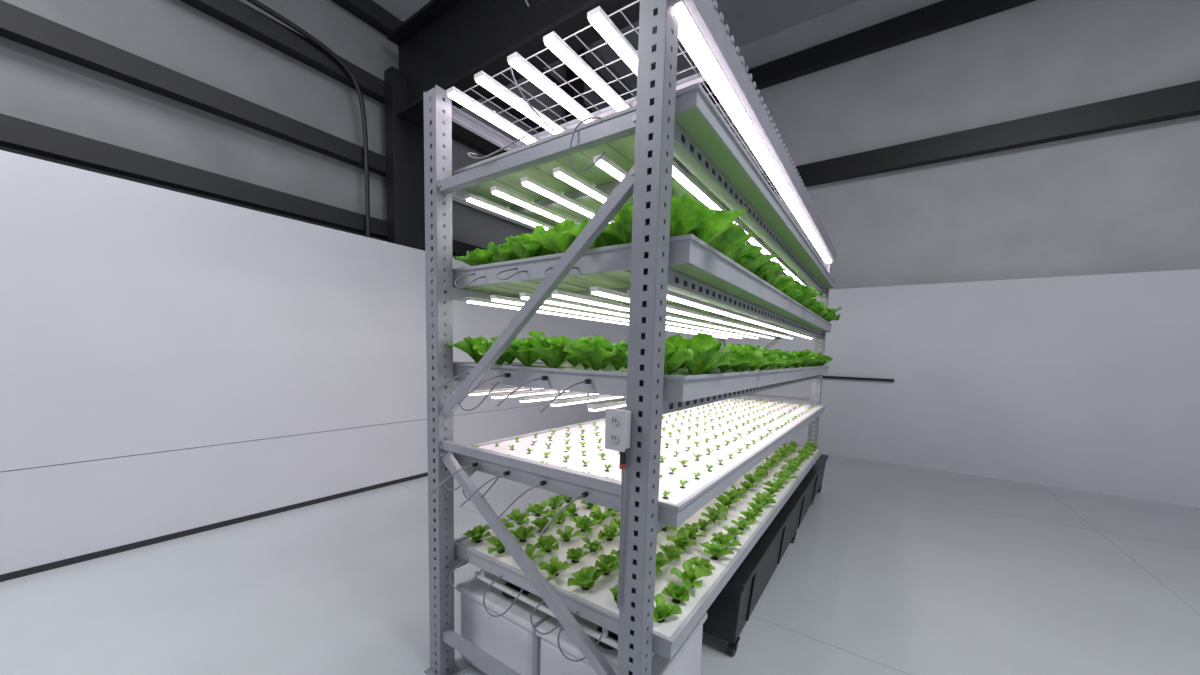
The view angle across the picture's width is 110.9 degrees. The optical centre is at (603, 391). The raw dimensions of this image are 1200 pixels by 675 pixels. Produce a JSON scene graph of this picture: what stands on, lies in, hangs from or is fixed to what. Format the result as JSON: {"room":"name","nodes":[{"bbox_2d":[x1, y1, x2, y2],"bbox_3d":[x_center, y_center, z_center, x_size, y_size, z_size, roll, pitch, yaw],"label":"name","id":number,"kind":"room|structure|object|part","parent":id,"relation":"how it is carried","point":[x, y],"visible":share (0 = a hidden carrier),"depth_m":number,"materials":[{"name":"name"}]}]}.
{"room":"indoor vertical farm","nodes":[
{"label":"indoor vertical farm","id":0,"kind":"room"},
{"bbox_2d":[0,150,628,574],"bbox_3d":[-2.398,-0.347,5.173,0.100,2.820,10.500,5,7,34],"label":"wall","id":1,"kind":"structure","parent":0,"point":[171,362],"depth_m":3.50,"materials":[{"name":"grey paint"}]},
{"bbox_2d":[0,472,427,581],"bbox_3d":[-2.429,1.082,5.300,0.085,0.050,10.500,5,7,34],"label":"baseboard","id":2,"kind":"structure","parent":1,"relation":"attached to","point":[53,565],"depth_m":3.52,"materials":[{"name":"grey"}]},
{"bbox_2d":[0,0,632,257],"bbox_3d":[-2.529,-2.779,5.448,0.100,7.700,11.100,5,7,34],"label":"wall","id":3,"kind":"structure","parent":0,"point":[39,87],"depth_m":3.95,"materials":[{"name":"grey metal"}]},
{"bbox_2d":[0,454,1199,674],"bbox_3d":[1.349,1.476,3.084,9.800,0.100,11.100,5,7,34],"label":"floor","id":4,"kind":"structure","parent":0,"point":[891,569],"depth_m":2.90,"materials":[{"name":"grey concrete"}]},
{"bbox_2d":[456,571,550,674],"bbox_3d":[-0.394,1.216,2.290,0.565,0.462,0.590,5,7,34],"label":"water reservoir","id":5,"kind":"object","parent":4,"relation":"on","point":[510,638],"visible":0.28,"depth_m":2.03,"materials":[{"name":"white plastic"}]},
{"bbox_3d":[-0.394,1.247,2.293,0.545,0.398,0.570,5,7,34],"label":"tank","id":6,"kind":"part","parent":5,"relation":"part of","materials":[{"name":"white plastic"}]},
{"bbox_3d":[-0.388,1.039,2.273,0.565,0.040,0.590,5,7,34],"label":"tank lid","id":7,"kind":"part","parent":5,"relation":"part of","materials":[{"name":"white plastic"}]},
{"bbox_2d":[0,0,1199,256],"bbox_3d":[1.385,-2.356,2.701,9.500,7.600,10.780,5,7,34],"label":"frame","id":8,"kind":"object","parent":4,"relation":"on","point":[443,44],"visible":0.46,"depth_m":4.52,"materials":[{"name":"black metal"}]},
{"bbox_2d":[246,0,370,237],"bbox_3d":[-3.946,-2.622,2.953,0.050,1.975,4.375,5,7,34],"label":"conduit","id":9,"kind":"object","parent":8,"relation":"attached to","point":[258,4],"visible":0.99,"depth_m":4.59,"materials":[{"name":"black metal"}]},
{"bbox_2d":[536,612,706,674],"bbox_3d":[0.094,1.261,1.956,0.590,0.462,0.590,5,7,34],"label":"water reservoir","id":10,"kind":"object","parent":4,"relation":"on","point":[687,660],"visible":0.31,"depth_m":1.80,"materials":[{"name":"white plastic"}]},
{"bbox_2d":[423,0,835,674],"bbox_3d":[0.826,-0.083,3.336,1.297,2.927,4.152,5,7,34],"label":"storage rack","id":11,"kind":"object","parent":4,"relation":"on","point":[658,137],"visible":0.64,"depth_m":1.61,"materials":[{"name":"grey metal"}]},
{"bbox_2d":[446,86,537,143],"bbox_3d":[-0.523,-1.346,1.994,0.092,0.048,0.523,5,7,34],"label":"light","id":12,"kind":"object","parent":11,"relation":"attached to","point":[453,93],"depth_m":1.98,"materials":[{"name":"white plastic"}]},
{"bbox_2d":[465,292,531,309],"bbox_3d":[-0.389,-0.441,1.924,0.537,0.048,0.463,5,7,34],"label":"light","id":13,"kind":"object","parent":11,"relation":"attached to","point":[497,300],"depth_m":2.00,"materials":[{"name":"white plastic"}]},
{"bbox_2d":[465,194,553,229],"bbox_3d":[-0.461,-0.939,2.117,0.126,0.048,0.582,5,7,34],"label":"light","id":14,"kind":"object","parent":11,"relation":"attached to","point":[471,198],"depth_m":2.11,"materials":[{"name":"white plastic"}]},
{"bbox_2d":[428,266,604,661],"bbox_3d":[-0.417,0.248,1.721,0.925,1.550,0.252,5,7,34],"label":"tubing","id":15,"kind":"object","parent":11,"relation":"attached to","point":[543,378],"visible":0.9,"depth_m":1.73,"materials":[{"name":"grey"}]},
{"bbox_2d":[474,71,565,134],"bbox_3d":[-0.370,-1.331,1.889,0.084,0.048,0.523,5,7,34],"label":"light","id":16,"kind":"object","parent":11,"relation":"attached to","point":[481,77],"depth_m":1.86,"materials":[{"name":"white plastic"}]},
{"bbox_2d":[490,186,580,224],"bbox_3d":[-0.314,-0.926,2.026,0.113,0.048,0.595,5,7,34],"label":"light","id":17,"kind":"object","parent":11,"relation":"attached to","point":[495,190],"depth_m":2.01,"materials":[{"name":"white plastic"}]},
{"bbox_2d":[468,0,605,172],"bbox_3d":[-0.270,-1.580,1.533,0.716,1.622,0.114,5,7,34],"label":"wiring","id":18,"kind":"object","parent":11,"relation":"attached to","point":[532,108],"visible":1,"depth_m":1.55,"materials":[{"name":"grey"}]},
{"bbox_2d":[469,385,625,410],"bbox_3d":[0.816,-0.088,3.342,0.988,0.048,3.850,5,7,34],"label":"light","id":19,"kind":"object","parent":11,"relation":"attached to","point":[524,394],"visible":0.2,"depth_m":1.95,"materials":[{"name":"white plastic"}]},
{"bbox_2d":[507,52,595,122],"bbox_3d":[-0.208,-1.316,1.779,0.078,0.048,0.523,5,7,34],"label":"light","id":20,"kind":"object","parent":11,"relation":"attached to","point":[518,62],"depth_m":1.75,"materials":[{"name":"white plastic"}]},
{"bbox_2d":[521,177,595,217],"bbox_3d":[-0.180,-0.910,1.896,0.103,0.048,0.537,5,7,34],"label":"light","id":21,"kind":"object","parent":11,"relation":"attached to","point":[527,182],"depth_m":1.89,"materials":[{"name":"white plastic"}]},
{"bbox_2d":[553,167,608,202],"bbox_3d":[-0.078,-0.892,1.739,0.091,0.048,0.392,5,7,34],"label":"light","id":22,"kind":"object","parent":11,"relation":"attached to","point":[559,172],"depth_m":1.74,"materials":[{"name":"white plastic"}]},
{"bbox_2d":[537,286,629,324],"bbox_3d":[0.090,-0.460,2.275,0.930,0.048,1.586,5,7,34],"label":"light","id":23,"kind":"object","parent":11,"relation":"attached to","point":[561,306],"depth_m":2.10,"materials":[{"name":"white plastic"}]},
{"bbox_2d":[543,31,629,110],"bbox_3d":[-0.055,-1.302,1.674,0.071,0.048,0.523,5,7,34],"label":"light","id":24,"kind":"object","parent":11,"relation":"attached to","point":[551,40],"depth_m":1.64,"materials":[{"name":"white plastic"}]},
{"bbox_2d":[593,154,627,180],"bbox_3d":[0.029,-0.872,1.564,0.067,0.048,0.224,5,7,34],"label":"light","id":25,"kind":"object","parent":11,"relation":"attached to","point":[606,164],"depth_m":1.58,"materials":[{"name":"white plastic"}]},
{"bbox_2d":[587,6,637,74],"bbox_3d":[0.058,-1.281,1.491,0.066,0.048,0.348,5,7,34],"label":"light","id":26,"kind":"object","parent":11,"relation":"attached to","point":[604,26],"depth_m":1.46,"materials":[{"name":"white plastic"}]},
{"bbox_2d":[605,408,630,608],"bbox_3d":[0.039,0.398,1.377,0.078,0.690,0.052,5,7,34],"label":"outlet box","id":27,"kind":"object","parent":11,"relation":"attached to","point":[618,421],"visible":1,"depth_m":1.34,"materials":[{"name":"plastic"}]},
{"bbox_3d":[0.037,0.123,1.336,0.078,0.135,0.005,5,7,34],"label":"plate","id":28,"kind":"part","parent":27,"relation":"part of","materials":[{"name":"plastic"}]},
{"bbox_2d":[454,443,821,659],"bbox_3d":[0.829,0.741,3.395,1.256,0.081,3.906,5,7,34],"label":"tray","id":29,"kind":"object","parent":11,"relation":"on","point":[597,605],"visible":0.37,"depth_m":2.03,"materials":[{"name":"plastic"}]},
{"bbox_2d":[474,570,617,649],"bbox_3d":[-0.249,0.943,1.847,1.000,0.098,0.028,5,7,34],"label":"drain pipe","id":30,"kind":"object","parent":29,"relation":"attached to","point":[482,576],"visible":0.45,"depth_m":1.88,"materials":[{"name":"white plastic"}]},
{"bbox_2d":[462,441,818,622],"bbox_3d":[0.840,0.662,3.389,1.292,0.101,3.902,5,7,34],"label":"plants","id":31,"kind":"object","parent":29,"relation":"on","point":[585,578],"visible":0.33,"depth_m":2.19,"materials":[{"name":"green plant"}]},
{"bbox_2d":[453,398,825,526],"bbox_3d":[0.843,0.259,3.349,1.256,0.081,3.906,5,7,34],"label":"tray","id":32,"kind":"object","parent":11,"relation":"on","point":[681,504],"visible":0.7,"depth_m":2.19,"materials":[{"name":"plastic"}]},
{"bbox_2d":[471,397,817,498],"bbox_3d":[0.847,0.214,3.348,1.156,0.030,3.814,5,7,34],"label":"plants","id":33,"kind":"object","parent":32,"relation":"on","point":[602,455],"visible":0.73,"depth_m":2.58,"materials":[{"name":"green plant"}]},
{"bbox_2d":[453,362,828,401],"bbox_3d":[0.856,-0.174,3.309,1.256,0.091,3.906,5,7,34],"label":"tray","id":34,"kind":"object","parent":11,"relation":"on","point":[681,385],"visible":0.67,"depth_m":1.72,"materials":[{"name":"plastic"}]},
{"bbox_2d":[447,330,832,374],"bbox_3d":[0.876,-0.288,3.267,1.418,0.165,4.034,5,7,34],"label":"plants","id":35,"kind":"object","parent":34,"relation":"on","point":[701,353],"visible":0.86,"depth_m":1.74,"materials":[{"name":"green plant"}]},
{"bbox_2d":[453,234,831,331],"bbox_3d":[0.869,-0.622,3.266,1.256,0.091,3.906,5,7,34],"label":"tray","id":36,"kind":"object","parent":11,"relation":"on","point":[609,267],"visible":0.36,"depth_m":1.74,"materials":[{"name":"plastic"}]},
{"bbox_2d":[454,193,841,321],"bbox_3d":[0.873,-0.762,3.248,1.491,0.213,4.054,5,7,34],"label":"plants","id":37,"kind":"object","parent":36,"relation":"on","point":[716,228],"visible":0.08,"depth_m":1.66,"materials":[{"name":"green plant"}]},
{"bbox_2d":[452,82,835,288],"bbox_3d":[0.882,-1.082,3.223,1.256,0.066,3.906,5,7,34],"label":"tray","id":38,"kind":"object","parent":11,"relation":"on","point":[696,113],"visible":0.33,"depth_m":1.79,"materials":[{"name":"plastic"}]},
{"bbox_2d":[672,161,725,209],"bbox_3d":[0.396,-0.879,1.746,0.063,0.048,0.577,5,7,34],"label":"light","id":39,"kind":"object","parent":11,"relation":"attached to","point":[681,176],"depth_m":1.74,"materials":[{"name":"white plastic"}]},
{"bbox_2d":[666,290,812,338],"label":"light","id":40,"kind":"object","parent":11,"relation":"attached to","point":[671,325],"depth_m":2.96,"materials":[{"name":"white plastic"}]},
{"bbox_2d":[672,0,831,262],"bbox_3d":[1.319,-1.298,2.856,0.068,0.048,3.930,5,7,34],"label":"light","id":41,"kind":"object","parent":11,"relation":"attached to","point":[689,34],"visible":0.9,"depth_m":1.72,"materials":[{"name":"white plastic"}]},
{"bbox_2d":[748,236,772,253],"bbox_3d":[0.982,-0.942,2.597,0.059,0.048,0.462,5,7,34],"label":"light","id":42,"kind":"object","parent":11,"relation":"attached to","point":[753,240],"depth_m":2.59,"materials":[{"name":"white plastic"}]},
{"bbox_2d":[771,257,808,286],"bbox_3d":[1.573,-1.006,3.453,0.060,0.048,1.363,5,7,34],"label":"light","id":43,"kind":"object","parent":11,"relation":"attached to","point":[788,271],"depth_m":3.38,"materials":[{"name":"white plastic"}]},
{"bbox_2d":[703,455,827,655],"bbox_3d":[1.604,1.127,3.826,0.414,0.466,3.674,5,7,34],"label":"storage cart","id":44,"kind":"object","parent":4,"relation":"on","point":[732,608],"visible":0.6,"depth_m":2.57,"materials":[{"name":"plastic"}]},
{"bbox_2d":[591,0,859,88],"bbox_3d":[1.575,-6.287,2.352,9.800,0.100,11.100,5,7,34],"label":"ceiling","id":45,"kind":"structure","parent":0,"point":[748,21],"depth_m":7.42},
{"bbox_2d":[632,0,1199,289],"bbox_3d":[4.596,-2.734,7.165,9.700,7.700,0.200,5,7,34],"label":"wall","id":46,"kind":"structure","parent":0,"point":[1125,200],"depth_m":6.10,"materials":[{"name":"grey paint"}]},
{"bbox_2d":[665,269,1199,507],"bbox_3d":[4.415,-0.290,6.923,9.150,2.870,0.100,5,7,34],"label":"wall","id":47,"kind":"structure","parent":0,"point":[1086,383],"depth_m":5.83,"materials":[{"name":"white paint"}]},
{"bbox_2d":[818,376,893,381],"bbox_3d":[4.023,-0.246,7.112,1.600,0.045,0.040,5,7,34],"label":"trim","id":48,"kind":"structure","parent":47,"relation":"attached to","point":[827,377],"depth_m":6.92,"materials":[{"name":"grey"}]}
]}

